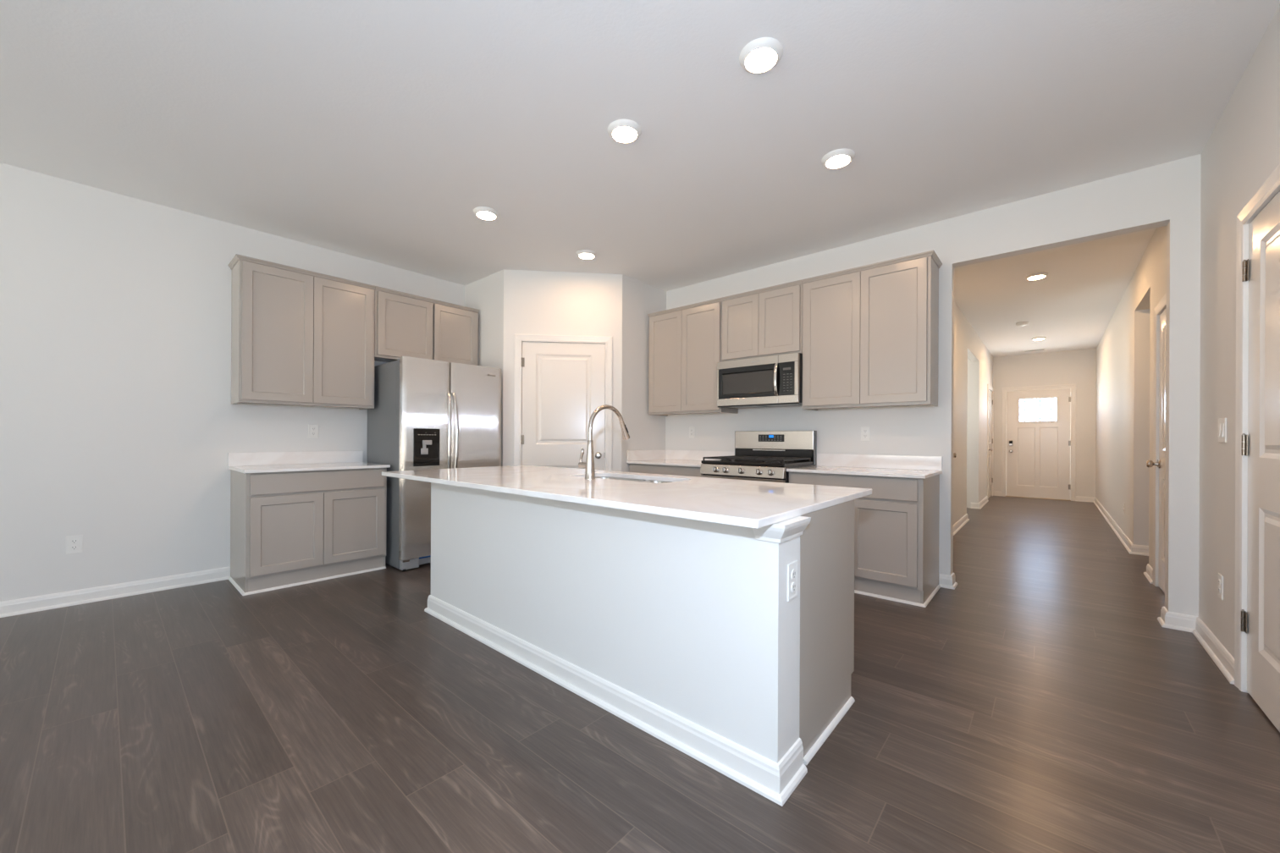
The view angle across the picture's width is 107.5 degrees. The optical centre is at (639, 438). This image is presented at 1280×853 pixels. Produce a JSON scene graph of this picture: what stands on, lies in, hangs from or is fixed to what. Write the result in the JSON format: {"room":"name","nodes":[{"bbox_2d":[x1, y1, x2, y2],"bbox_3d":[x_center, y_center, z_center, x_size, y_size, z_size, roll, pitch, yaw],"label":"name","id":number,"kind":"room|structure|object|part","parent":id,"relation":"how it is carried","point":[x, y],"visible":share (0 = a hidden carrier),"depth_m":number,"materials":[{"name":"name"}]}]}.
{"room":"kitchen","nodes":[
{"label":"kitchen","id":0,"kind":"room"},
{"bbox_2d":[0,162,464,601],"bbox_3d":[-4.039,-0.296,2.720,0.120,2.743,9.710,0,0,41],"label":"wall","id":1,"kind":"structure","parent":0,"point":[119,423],"depth_m":3.20,"materials":[{"name":"white paint"}]},
{"bbox_2d":[65,535,82,554],"bbox_3d":[-3.674,0.688,3.046,0.008,0.117,0.072,0,0,41],"label":"power outlet","id":2,"kind":"object","parent":1,"relation":"attached to","point":[74,544],"visible":1,"depth_m":3.04,"materials":[{"name":"white plastic"}]},
{"bbox_2d":[70,545,77,550],"bbox_3d":[-3.672,0.708,3.044,0.003,0.033,0.033,0,0,41],"label":"receptacle","id":3,"kind":"object","parent":2,"relation":"attached to","point":[72,547],"depth_m":3.04,"materials":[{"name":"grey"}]},
{"bbox_2d":[70,539,77,544],"bbox_3d":[-3.672,0.667,3.044,0.003,0.033,0.033,0,0,41],"label":"receptacle","id":4,"kind":"object","parent":2,"relation":"attached to","point":[72,541],"depth_m":3.04,"materials":[{"name":"grey plastic"}]},
{"bbox_2d":[0,566,230,617],"bbox_3d":[-5.174,1.025,1.317,0.028,0.091,6.113,0,0,41],"label":"baseboard","id":5,"kind":"structure","parent":1,"relation":"attached to","point":[16,607],"depth_m":3.15,"materials":[{"name":"white paint"}]},
{"bbox_2d":[227,450,363,466],"bbox_3d":[-2.861,0.161,3.962,0.020,0.106,0.938,0,0,41],"label":"backsplash","id":6,"kind":"structure","parent":1,"relation":"attached to","point":[305,457],"depth_m":3.91,"materials":[{"name":"stone"}]},
{"bbox_2d":[227,253,375,409],"bbox_3d":[-2.742,-0.801,3.851,0.337,1.068,0.932,0,0,41],"label":"upper cabinet","id":7,"kind":"object","parent":1,"relation":"attached to","point":[300,337],"visible":1,"depth_m":3.69,"materials":[{"name":"beige paint"}]},
{"bbox_3d":[-2.761,-0.794,3.588,0.020,1.011,0.438,0,0,41],"label":"cabinet door","id":8,"kind":"part","parent":7,"relation":"part of","materials":[{"name":"beige paint"}]},
{"bbox_3d":[-2.739,-1.320,3.851,0.337,0.030,0.932,0,0,41],"label":"moulding","id":9,"kind":"part","parent":7,"relation":"part of","materials":[{"name":"beige paint"}]},
{"bbox_3d":[-2.472,-0.792,3.919,0.020,1.011,0.436,0,0,41],"label":"cabinet door","id":10,"kind":"part","parent":7,"relation":"part of","materials":[{"name":"beige paint"}]},
{"bbox_2d":[308,424,318,438],"bbox_3d":[-2.808,-0.063,4.032,0.008,0.117,0.072,0,0,41],"label":"power outlet","id":11,"kind":"object","parent":1,"relation":"attached to","point":[312,429],"visible":1,"depth_m":4.03,"materials":[{"name":"white plastic"}]},
{"bbox_2d":[374,286,479,365],"bbox_3d":[-2.109,-1.024,4.574,0.337,0.615,0.982,0,0,41],"label":"upper cabinet","id":12,"kind":"object","parent":1,"relation":"attached to","point":[405,324],"visible":0.86,"depth_m":4.40,"materials":[{"name":"beige paint"}]},
{"bbox_3d":[-2.142,-1.017,4.295,0.020,0.558,0.483,0,0,41],"label":"cabinet door","id":13,"kind":"part","parent":12,"relation":"part of","materials":[{"name":"beige paint"}]},
{"bbox_3d":[-1.988,-1.317,4.470,0.021,0.030,0.982,0,0,41],"label":"moulding","id":14,"kind":"part","parent":12,"relation":"part of","materials":[{"name":"beige paint"}]},
{"bbox_3d":[-1.827,-1.016,4.655,0.020,0.558,0.440,0,0,41],"label":"cabinet door","id":15,"kind":"part","parent":12,"relation":"part of","materials":[{"name":"beige paint"}]},
{"bbox_2d":[464,269,666,472],"bbox_3d":[-0.789,-0.280,4.927,2.194,2.743,0.603,0,0,-4],"label":"wall","id":16,"kind":"structure","parent":0,"point":[509,303],"depth_m":4.69,"materials":[{"name":"white paint"}]},
{"bbox_2d":[513,333,612,471],"bbox_3d":[-0.757,0.033,4.639,0.960,2.116,0.128,0,0,-6],"label":"door","id":17,"kind":"structure","parent":16,"relation":"in","point":[559,380],"depth_m":4.65,"materials":[{"name":"white paint"}]},
{"bbox_3d":[-0.413,0.168,4.646,0.066,0.066,0.072,0,0,-6],"label":"knob","id":18,"kind":"part","parent":17,"relation":"part of","materials":[{"name":"silver metal"}]},
{"bbox_2d":[0,0,1279,357],"bbox_3d":[0.992,-1.703,3.225,7.020,0.120,17.326,0,0,41],"label":"ceiling","id":19,"kind":"structure","parent":0,"point":[374,130],"depth_m":2.42,"materials":[{"name":"white paint"}]},
{"bbox_2d":[473,206,499,220],"bbox_3d":[-1.124,-1.641,3.431,0.184,0.023,0.184,0,0,41],"label":"recessed light","id":20,"kind":"object","parent":19,"relation":"in","point":[482,212],"visible":1,"depth_m":3.40,"materials":[{"name":"white plastic"}]},
{"bbox_2d":[576,249,596,259],"bbox_3d":[-0.476,-1.638,4.185,0.184,0.023,0.184,0,0,41],"label":"recessed light","id":21,"kind":"object","parent":19,"relation":"in","point":[583,254],"visible":1,"depth_m":4.15,"materials":[{"name":"white plastic"}]},
{"bbox_2d":[607,119,641,143],"bbox_3d":[-0.082,-1.637,2.509,0.184,0.023,0.184,0,0,41],"label":"recessed light","id":22,"kind":"object","parent":19,"relation":"in","point":[620,130],"visible":1,"depth_m":2.48,"materials":[{"name":"white plastic"}]},
{"bbox_2d":[739,37,783,73],"bbox_3d":[0.519,-1.634,2.013,0.184,0.023,0.184,0,0,41],"label":"recessed light","id":23,"kind":"object","parent":19,"relation":"in","point":[761,55],"visible":1,"depth_m":1.99,"materials":[{"name":"white plastic"}]},
{"bbox_2d":[821,148,855,169],"bbox_3d":[1.159,-1.631,2.745,0.184,0.023,0.184,0,0,41],"label":"recessed light","id":24,"kind":"object","parent":19,"relation":"in","point":[838,158],"visible":1,"depth_m":2.72,"materials":[{"name":"white plastic"}]},
{"bbox_2d":[1015,321,1028,326],"bbox_3d":[5.349,-1.601,6.564,0.140,0.044,0.140,0,0,41],"label":"smoke detector","id":25,"kind":"object","parent":19,"relation":"attached to","point":[1022,323],"visible":1,"depth_m":6.53,"materials":[{"name":"white plastic"}]},
{"bbox_2d":[1023,348,1045,352],"bbox_3d":[7.181,-1.610,8.543,0.300,0.008,0.120,0,0,41],"label":"ceiling vent","id":26,"kind":"object","parent":19,"relation":"in","point":[1040,349],"visible":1,"depth_m":8.52,"materials":[{"name":"white plastic"}]},
{"bbox_2d":[1024,272,1048,280],"bbox_3d":[3.955,-1.617,4.678,0.184,0.023,0.184,0,0,41],"label":"recessed light","id":27,"kind":"object","parent":19,"relation":"in","point":[1038,275],"visible":1,"depth_m":4.64,"materials":[{"name":"white plastic"}]},
{"bbox_2d":[1031,336,1046,340],"bbox_3d":[6.405,-1.606,7.535,0.184,0.023,0.184,0,0,41],"label":"recessed light","id":28,"kind":"object","parent":19,"relation":"in","point":[1038,338],"visible":1,"depth_m":7.50,"materials":[{"name":"white plastic"}]},
{"bbox_2d":[0,496,1279,852],"bbox_3d":[0.979,1.160,3.225,7.020,0.120,17.326,0,0,41],"label":"floor","id":29,"kind":"structure","parent":0,"point":[1042,702],"depth_m":1.72,"materials":[{"name":"brown wood"}]},
{"bbox_2d":[228,468,386,595],"bbox_3d":[-2.640,0.660,3.760,0.620,0.845,0.924,0,0,41],"label":"base cabinet","id":30,"kind":"object","parent":29,"relation":"on","point":[288,529],"visible":1,"depth_m":3.50,"materials":[{"name":"beige paint"}]},
{"bbox_3d":[-2.553,0.684,3.403,0.020,0.546,0.432,0,0,41],"label":"cabinet door","id":31,"kind":"part","parent":30,"relation":"part of","materials":[{"name":"beige paint"}]},
{"bbox_3d":[-2.641,1.074,3.759,0.567,0.017,0.924,0,0,41],"label":"shoe moulding","id":32,"kind":"part","parent":30,"relation":"part of","materials":[{"name":"white paint"}]},
{"bbox_2d":[227,450,390,473],"bbox_3d":[-2.627,0.173,3.757,0.643,0.128,0.938,0,0,41],"label":"countertop","id":33,"kind":"structure","parent":30,"relation":"on","point":[246,462],"depth_m":3.81,"materials":[{"name":"stone"}]},
{"bbox_3d":[-2.408,0.323,3.567,0.020,0.142,0.868,0,0,41],"label":"drawer","id":34,"kind":"part","parent":30,"relation":"part of","materials":[{"name":"beige paint"}]},
{"bbox_3d":[-2.266,0.685,3.731,0.020,0.546,0.432,0,0,41],"label":"cabinet door","id":35,"kind":"part","parent":30,"relation":"part of","materials":[{"name":"beige paint"}]},
{"bbox_2d":[367,356,501,571],"bbox_3d":[-1.898,0.207,4.381,0.861,1.756,0.916,0,0,41],"label":"refrigerator","id":36,"kind":"object","parent":29,"relation":"on","point":[427,414],"visible":0.79,"depth_m":4.00,"materials":[{"name":"silver metal"}]},
{"bbox_3d":[-1.814,0.159,3.966,0.063,1.659,0.401,0,0,41],"label":"freezer door","id":37,"kind":"part","parent":36,"relation":"part of","materials":[{"name":"silver metal"}]},
{"bbox_3d":[-1.785,0.032,3.934,0.022,0.038,0.074,0,0,41],"label":"dispenser spout","id":38,"kind":"part","parent":36,"relation":"part of","materials":[{"name":"grey plastic"}]},
{"bbox_3d":[-1.652,0.012,4.062,0.032,0.840,0.075,0,0,-31],"label":"door handle","id":39,"kind":"part","parent":36,"relation":"part of","materials":[{"name":"silver metal"}]},
{"bbox_3d":[-1.617,0.012,4.101,0.075,0.840,0.032,0,0,24],"label":"door handle","id":40,"kind":"part","parent":36,"relation":"part of","materials":[{"name":"silver metal"}]},
{"bbox_3d":[-1.510,0.160,4.314,0.063,1.659,0.507,0,0,41],"label":"door","id":41,"kind":"part","parent":36,"relation":"part of","materials":[{"name":"silver metal"}]},
{"bbox_2d":[424,482,811,806],"bbox_3d":[-0.404,0.673,2.246,2.382,0.840,0.201,0,0,41],"label":"kitchen island","id":42,"kind":"object","parent":29,"relation":"on","point":[686,631],"visible":0.93,"depth_m":1.78,"materials":[{"name":"white paint"}]},
{"bbox_3d":[-0.406,1.042,2.252,2.374,0.102,0.193,0,0,41],"label":"baseboard","id":43,"kind":"part","parent":42,"relation":"part of","materials":[{"name":"white paint"}]},
{"bbox_3d":[0.453,0.288,1.499,0.111,0.061,0.201,0,0,41],"label":"moulding","id":44,"kind":"part","parent":42,"relation":"part of","materials":[{"name":"white paint"}]},
{"bbox_2d":[787,560,797,601],"bbox_3d":[0.492,0.457,1.508,0.008,0.117,0.072,0,0,41],"label":"power outlet","id":45,"kind":"object","parent":42,"relation":"attached to","point":[792,567],"visible":1,"depth_m":1.50,"materials":[{"name":"white plastic"}]},
{"bbox_2d":[790,582,795,592],"bbox_3d":[0.494,0.478,1.507,0.003,0.033,0.033,0,0,41],"label":"receptacle","id":46,"kind":"object","parent":45,"relation":"attached to","point":[792,584],"depth_m":1.50,"materials":[{"name":"grey plastic"}]},
{"bbox_2d":[790,569,795,579],"bbox_3d":[0.494,0.437,1.507,0.003,0.033,0.033,0,0,41],"label":"receptacle","id":47,"kind":"object","parent":45,"relation":"attached to","point":[792,571],"depth_m":1.50,"materials":[{"name":"grey plastic"}]},
{"bbox_2d":[628,463,702,481],"bbox_3d":[0.423,0.674,4.702,0.910,0.845,0.620,0,0,41],"label":"base cabinet","id":48,"kind":"object","parent":29,"relation":"on","point":[638,468],"visible":0.04,"depth_m":4.45,"materials":[{"name":"beige paint"}]},
{"bbox_2d":[626,449,734,467],"bbox_3d":[0.418,0.188,4.695,0.915,0.128,0.643,0,0,41],"label":"countertop","id":49,"kind":"structure","parent":48,"relation":"on","point":[679,458],"depth_m":4.88,"materials":[{"name":"stone"}]},
{"bbox_2d":[601,478,855,765],"bbox_3d":[-0.139,0.674,2.545,2.332,0.840,0.596,0,0,41],"label":"base cabinet","id":50,"kind":"object","parent":29,"relation":"on","point":[827,542],"visible":0.11,"depth_m":1.74,"materials":[{"name":"beige paint"}]},
{"bbox_2d":[381,465,871,529],"bbox_3d":[-0.319,0.239,2.653,2.727,0.026,1.140,0,0,41],"label":"countertop","id":51,"kind":"structure","parent":50,"relation":"on","point":[756,504],"depth_m":2.05,"materials":[{"name":"stone"}]},
{"bbox_2d":[578,404,629,479],"bbox_3d":[-0.203,0.015,2.745,0.114,0.424,0.348,0,0,41],"label":"kitchen faucet","id":52,"kind":"object","parent":51,"relation":"on","point":[588,465],"visible":1,"depth_m":2.61,"materials":[{"name":"silver metal"}]},
{"bbox_3d":[-0.316,0.110,2.651,0.070,0.113,0.035,0,0,41],"label":"lever handle","id":53,"kind":"part","parent":52,"relation":"part of","materials":[{"name":"silver metal"}]},
{"bbox_2d":[584,440,595,479],"bbox_3d":[-0.278,0.118,2.618,0.059,0.218,0.059,0,0,41],"label":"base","id":54,"kind":"object","parent":52,"relation":"attached to","point":[589,464],"depth_m":2.60,"materials":[{"name":"silver metal"}]},
{"bbox_3d":[-0.193,-0.093,2.714,0.024,0.207,0.279,0,0,41],"label":"spout","id":55,"kind":"part","parent":52,"relation":"part of","materials":[{"name":"silver metal"}]},
{"bbox_2d":[595,476,671,483],"bbox_3d":[-0.070,0.354,2.766,0.784,0.199,0.376,0,0,41],"label":"sink","id":56,"kind":"object","parent":51,"relation":"in","point":[605,477],"visible":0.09,"depth_m":2.96,"materials":[{"name":"silver metal"}]},
{"bbox_3d":[-0.201,0.353,2.880,0.436,0.199,0.376,0,0,41],"label":"bowl","id":57,"kind":"part","parent":56,"relation":"part of","materials":[{"name":"silver metal"}]},
{"bbox_3d":[0.095,0.355,2.622,0.346,0.199,0.376,0,0,41],"label":"bowl","id":58,"kind":"part","parent":56,"relation":"part of","materials":[{"name":"silver metal"}]},
{"bbox_3d":[0.715,0.678,1.785,0.018,0.840,0.575,0,0,41],"label":"panel","id":59,"kind":"part","parent":50,"relation":"part of","materials":[{"name":"beige paint"}]},
{"bbox_3d":[0.724,1.090,1.773,0.014,0.017,0.513,0,0,41],"label":"shoe moulding","id":60,"kind":"part","parent":50,"relation":"part of","materials":[{"name":"white paint"}]},
{"bbox_2d":[700,430,816,483],"bbox_3d":[1.012,0.514,4.090,0.779,1.172,0.728,0,0,41],"label":"gas range","id":61,"kind":"object","parent":29,"relation":"on","point":[759,455],"visible":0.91,"depth_m":4.09,"materials":[{"name":"silver metal"}]},
{"bbox_3d":[0.638,0.265,4.004,0.050,0.050,0.043,0,0,41],"label":"burner knob","id":62,"kind":"part","parent":61,"relation":"part of","materials":[{"name":"silver metal"}]},
{"bbox_3d":[0.710,0.265,3.942,0.050,0.050,0.043,0,0,41],"label":"burner knob","id":63,"kind":"part","parent":61,"relation":"part of","materials":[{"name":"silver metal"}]},
{"bbox_3d":[0.821,0.265,3.844,0.050,0.050,0.043,0,0,41],"label":"burner knob","id":64,"kind":"part","parent":61,"relation":"part of","materials":[{"name":"silver metal"}]},
{"bbox_3d":[0.826,0.596,3.878,0.767,0.555,0.045,0,0,41],"label":"oven door","id":65,"kind":"part","parent":61,"relation":"part of","materials":[{"name":"silver metal"}]},
{"bbox_3d":[0.830,0.264,3.881,0.767,0.090,0.047,0,0,41],"label":"control panel","id":66,"kind":"part","parent":61,"relation":"part of","materials":[{"name":"silver metal"}]},
{"bbox_2d":[700,459,812,467],"bbox_3d":[1.020,0.207,4.097,0.769,0.026,0.583,0,0,41],"label":"cooktop","id":67,"kind":"object","parent":61,"relation":"in","point":[716,463],"depth_m":3.89,"materials":[{"name":"black metal"}]},
{"bbox_3d":[0.941,0.266,3.740,0.050,0.050,0.043,0,0,41],"label":"burner knob","id":68,"kind":"part","parent":61,"relation":"part of","materials":[{"name":"silver metal"}]},
{"bbox_2d":[702,464,815,483],"bbox_3d":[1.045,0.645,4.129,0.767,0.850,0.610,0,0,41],"label":"control panel","id":69,"kind":"object","parent":61,"relation":"in","point":[786,466],"depth_m":3.77,"materials":[{"name":"silver metal"}]},
{"bbox_3d":[1.018,0.266,3.672,0.050,0.050,0.043,0,0,41],"label":"burner knob","id":70,"kind":"part","parent":61,"relation":"part of","materials":[{"name":"silver metal"}]},
{"bbox_3d":[1.209,-0.005,4.325,0.254,0.066,0.002,0,0,41],"label":"display panel","id":71,"kind":"part","parent":61,"relation":"part of","materials":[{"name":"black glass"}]},
{"bbox_3d":[1.082,0.186,3.839,0.124,0.017,0.124,0,0,41],"label":"burner","id":72,"kind":"part","parent":61,"relation":"part of","materials":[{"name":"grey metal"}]},
{"bbox_3d":[1.528,0.079,4.090,0.006,0.297,0.052,0,0,41],"label":"backguard trim","id":73,"kind":"part","parent":61,"relation":"part of","materials":[{"name":"silver metal"}]},
{"bbox_2d":[788,471,940,607],"bbox_3d":[1.703,0.681,3.583,0.929,0.845,0.620,0,0,41],"label":"base cabinet","id":74,"kind":"object","parent":29,"relation":"on","point":[896,526],"visible":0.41,"depth_m":3.21,"materials":[{"name":"beige paint"}]},
{"bbox_3d":[1.498,0.341,3.364,0.864,0.142,0.020,0,0,41],"label":"drawer","id":75,"kind":"part","parent":74,"relation":"part of","materials":[{"name":"beige paint"}]},
{"bbox_2d":[786,453,942,479],"bbox_3d":[1.699,0.194,3.575,0.934,0.128,0.643,0,0,41],"label":"countertop","id":76,"kind":"structure","parent":74,"relation":"on","point":[907,466],"depth_m":3.64,"materials":[{"name":"stone"}]},
{"bbox_3d":[1.662,0.704,3.220,0.426,0.546,0.020,0,0,41],"label":"cabinet door","id":77,"kind":"part","parent":74,"relation":"part of","materials":[{"name":"beige paint"}]},
{"bbox_3d":[1.701,1.095,3.582,0.929,0.017,0.567,0,0,41],"label":"shoe moulding","id":78,"kind":"part","parent":74,"relation":"part of","materials":[{"name":"white paint"}]},
{"bbox_2d":[665,154,1201,616],"bbox_3d":[1.204,-0.271,4.511,5.417,2.743,0.110,0,0,41],"label":"wall","id":79,"kind":"structure","parent":0,"point":[1167,194],"depth_m":3.25,"materials":[{"name":"white paint"}]},
{"bbox_2d":[689,426,695,437],"bbox_3d":[0.552,-0.067,5.002,0.072,0.117,0.008,0,0,41],"label":"power outlet","id":80,"kind":"object","parent":79,"relation":"attached to","point":[692,429],"visible":1,"depth_m":5.00,"materials":[{"name":"white plastic"}]},
{"bbox_2d":[647,297,738,416],"bbox_3d":[0.525,-0.785,4.807,0.890,1.068,0.337,0,0,41],"label":"upper cabinet","id":81,"kind":"object","parent":79,"relation":"attached to","point":[685,342],"visible":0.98,"depth_m":4.65,"materials":[{"name":"beige paint"}]},
{"bbox_3d":[0.260,-0.779,4.829,0.421,1.011,0.020,0,0,41],"label":"cabinet door","id":82,"kind":"part","parent":81,"relation":"part of","materials":[{"name":"beige paint"}]},
{"bbox_3d":[0.424,-1.305,4.688,0.890,0.030,0.021,0,0,41],"label":"moulding","id":83,"kind":"part","parent":81,"relation":"part of","materials":[{"name":"beige paint"}]},
{"bbox_3d":[0.585,-0.778,4.545,0.437,1.011,0.020,0,0,41],"label":"cabinet door","id":84,"kind":"part","parent":81,"relation":"part of","materials":[{"name":"beige paint"}]},
{"bbox_2d":[664,449,734,460],"bbox_3d":[0.623,0.178,4.929,0.915,0.106,0.020,0,0,41],"label":"backsplash","id":85,"kind":"structure","parent":79,"relation":"attached to","point":[670,455],"depth_m":4.96,"materials":[{"name":"stone"}]},
{"bbox_2d":[720,279,802,362],"bbox_3d":[1.154,-1.014,4.259,0.771,0.605,0.337,0,0,41],"label":"upper cabinet","id":86,"kind":"object","parent":79,"relation":"attached to","point":[765,322],"visible":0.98,"depth_m":4.10,"materials":[{"name":"beige paint"}]},
{"bbox_3d":[0.910,-1.008,4.262,0.370,0.548,0.020,0,0,41],"label":"cabinet door","id":87,"kind":"part","parent":86,"relation":"part of","materials":[{"name":"beige paint"}]},
{"bbox_2d":[717,353,802,408],"bbox_3d":[1.117,-0.498,4.220,0.769,0.421,0.439,0,0,41],"label":"microwave","id":88,"kind":"object","parent":86,"relation":"attached to","point":[773,381],"visible":1,"depth_m":4.06,"materials":[{"name":"silver metal"}]},
{"bbox_3d":[0.948,-0.502,4.157,0.597,0.407,0.037,0,0,41],"label":"door","id":89,"kind":"part","parent":88,"relation":"part of","materials":[{"name":"black glass"}]},
{"bbox_3d":[1.141,-0.500,3.941,0.029,0.275,0.050,0,0,41],"label":"door handle","id":90,"kind":"part","parent":88,"relation":"part of","materials":[{"name":"silver metal"}]},
{"bbox_3d":[1.228,-0.499,3.912,0.142,0.275,0.032,0,0,41],"label":"control panel","id":91,"kind":"part","parent":88,"relation":"part of","materials":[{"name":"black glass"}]},
{"bbox_3d":[1.238,-0.501,3.903,0.170,0.407,0.037,0,0,41],"label":"control frame","id":92,"kind":"part","parent":88,"relation":"part of","materials":[{"name":"silver metal"}]},
{"bbox_3d":[1.051,-1.302,4.140,0.771,0.030,0.021,0,0,41],"label":"moulding","id":93,"kind":"part","parent":86,"relation":"part of","materials":[{"name":"beige paint"}]},
{"bbox_3d":[1.190,-1.006,4.017,0.369,0.548,0.020,0,0,41],"label":"cabinet door","id":94,"kind":"part","parent":86,"relation":"part of","materials":[{"name":"beige paint"}]},
{"bbox_2d":[860,426,870,441],"bbox_3d":[1.856,-0.041,3.862,0.072,0.117,0.008,0,0,41],"label":"power outlet","id":95,"kind":"object","parent":79,"relation":"attached to","point":[865,431],"visible":1,"depth_m":3.86,"materials":[{"name":"white plastic"}]},
{"bbox_2d":[801,249,942,410],"bbox_3d":[1.798,-0.779,3.695,0.937,1.068,0.337,0,0,41],"label":"upper cabinet","id":96,"kind":"object","parent":79,"relation":"attached to","point":[870,333],"visible":1,"depth_m":3.52,"materials":[{"name":"beige paint"}]},
{"bbox_3d":[1.517,-0.773,3.730,0.442,1.011,0.020,0,0,41],"label":"cabinet door","id":97,"kind":"part","parent":96,"relation":"part of","materials":[{"name":"beige paint"}]},
{"bbox_3d":[1.800,-1.298,3.695,0.937,0.030,0.337,0,0,41],"label":"moulding","id":98,"kind":"part","parent":96,"relation":"part of","materials":[{"name":"beige paint"}]},
{"bbox_3d":[1.850,-0.772,3.439,0.438,1.011,0.020,0,0,41],"label":"cabinet door","id":99,"kind":"part","parent":96,"relation":"part of","materials":[{"name":"beige paint"}]},
{"bbox_2d":[816,453,942,470],"bbox_3d":[1.904,0.184,3.809,0.934,0.106,0.020,0,0,41],"label":"backsplash","id":100,"kind":"structure","parent":79,"relation":"attached to","point":[909,462],"depth_m":3.76,"materials":[{"name":"stone"}]},
{"bbox_2d":[939,573,957,590],"bbox_3d":[2.639,1.062,4.073,0.334,0.091,1.403,0,0,41],"label":"baseboard","id":101,"kind":"object","parent":79,"relation":"attached to","point":[946,582],"visible":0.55,"depth_m":3.48,"materials":[{"name":"white paint"}]},
{"bbox_2d":[966,358,971,507],"bbox_3d":[4.421,-0.256,7.470,1.265,2.743,2.200,0,0,41],"label":"wall","id":102,"kind":"structure","parent":0,"point":[969,362],"depth_m":7.58,"materials":[{"name":"white paint"}]},
{"bbox_2d":[953,301,993,524],"bbox_3d":[4.575,-0.255,6.609,0.100,2.743,7.486,0,0,41],"label":"wall","id":103,"kind":"structure","parent":0,"point":[968,344],"depth_m":6.54,"materials":[{"name":"white paint"}]},
{"bbox_2d":[953,496,988,535],"bbox_3d":[4.899,1.073,6.967,0.128,0.091,4.090,0,0,41],"label":"baseboard","id":104,"kind":"structure","parent":103,"relation":"attached to","point":[957,526],"depth_m":6.27,"materials":[{"name":"white paint"}]},
{"bbox_2d":[987,384,993,498],"bbox_3d":[6.623,0.068,8.871,0.128,2.116,1.028,0,0,41],"label":"door","id":105,"kind":"structure","parent":103,"relation":"in","point":[990,389],"depth_m":8.98,"materials":[{"name":"white paint"}]},
{"bbox_2d":[993,347,1096,497],"bbox_3d":[7.590,-0.240,8.865,1.700,2.743,0.120,0,0,41],"label":"wall","id":106,"kind":"structure","parent":0,"point":[1078,367],"depth_m":8.58,"materials":[{"name":"white paint"}]},
{"bbox_2d":[1001,384,1075,501],"bbox_3d":[7.524,0.067,8.879,1.068,2.128,0.184,0,0,41],"label":"door","id":107,"kind":"structure","parent":106,"relation":"in","point":[1039,457],"depth_m":8.85,"materials":[{"name":"white paint"}]},
{"bbox_2d":[1095,4,1279,658],"bbox_3d":[2.581,-0.264,1.904,0.152,2.743,17.196,0,0,41],"label":"wall","id":108,"kind":"structure","parent":0,"point":[1242,151],"depth_m":2.51,"materials":[{"name":"white paint"}]},
{"bbox_2d":[993,491,1153,584],"bbox_3d":[6.083,1.078,6.105,1.411,0.091,6.475,0,0,29],"label":"baseboard","id":109,"kind":"structure","parent":108,"relation":"attached to","point":[1132,548],"depth_m":5.14,"materials":[{"name":"white paint"}]},
{"bbox_2d":[1146,292,1166,593],"bbox_3d":[3.636,0.054,3.234,0.128,2.116,0.938,0,0,41],"label":"door","id":110,"kind":"structure","parent":108,"relation":"in","point":[1158,463],"depth_m":3.50,"materials":[{"name":"white paint"}]},
{"bbox_3d":[3.833,0.188,3.503,0.072,0.066,0.066,0,0,41],"label":"knob","id":111,"kind":"part","parent":110,"relation":"part of","materials":[{"name":"silver metal"}]},
{"bbox_3d":[3.632,0.054,3.237,0.018,2.116,0.938,0,0,41],"label":"casing","id":112,"kind":"part","parent":110,"relation":"part of","materials":[{"name":"white paint"}]},
{"bbox_2d":[1157,606,1234,684],"bbox_3d":[0.061,1.050,-0.794,0.145,0.091,9.825,0,0,41],"label":"baseboard","id":113,"kind":"object","parent":108,"relation":"attached to","point":[1216,650],"visible":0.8,"depth_m":2.53,"materials":[{"name":"white paint"}]},
{"bbox_2d":[1217,573,1223,600],"bbox_3d":[2.891,0.737,2.337,0.008,0.117,0.072,0,0,41],"label":"power outlet","id":114,"kind":"object","parent":108,"relation":"attached to","point":[1220,590],"visible":1,"depth_m":2.33,"materials":[{"name":"white plastic"}]},
{"bbox_2d":[1217,418,1226,442],"bbox_3d":[2.879,-0.041,2.322,0.012,0.120,0.124,0,0,41],"label":"light switch","id":115,"kind":"object","parent":108,"relation":"attached to","point":[1222,434],"visible":1,"depth_m":2.30,"materials":[{"name":"white plastic"}]},
{"bbox_2d":[1234,163,1279,732],"bbox_3d":[2.372,0.048,1.740,0.128,2.116,0.968,0,0,41],"label":"door","id":116,"kind":"structure","parent":108,"relation":"in","point":[1257,436],"depth_m":1.94,"materials":[{"name":"white paint"}]}
]}

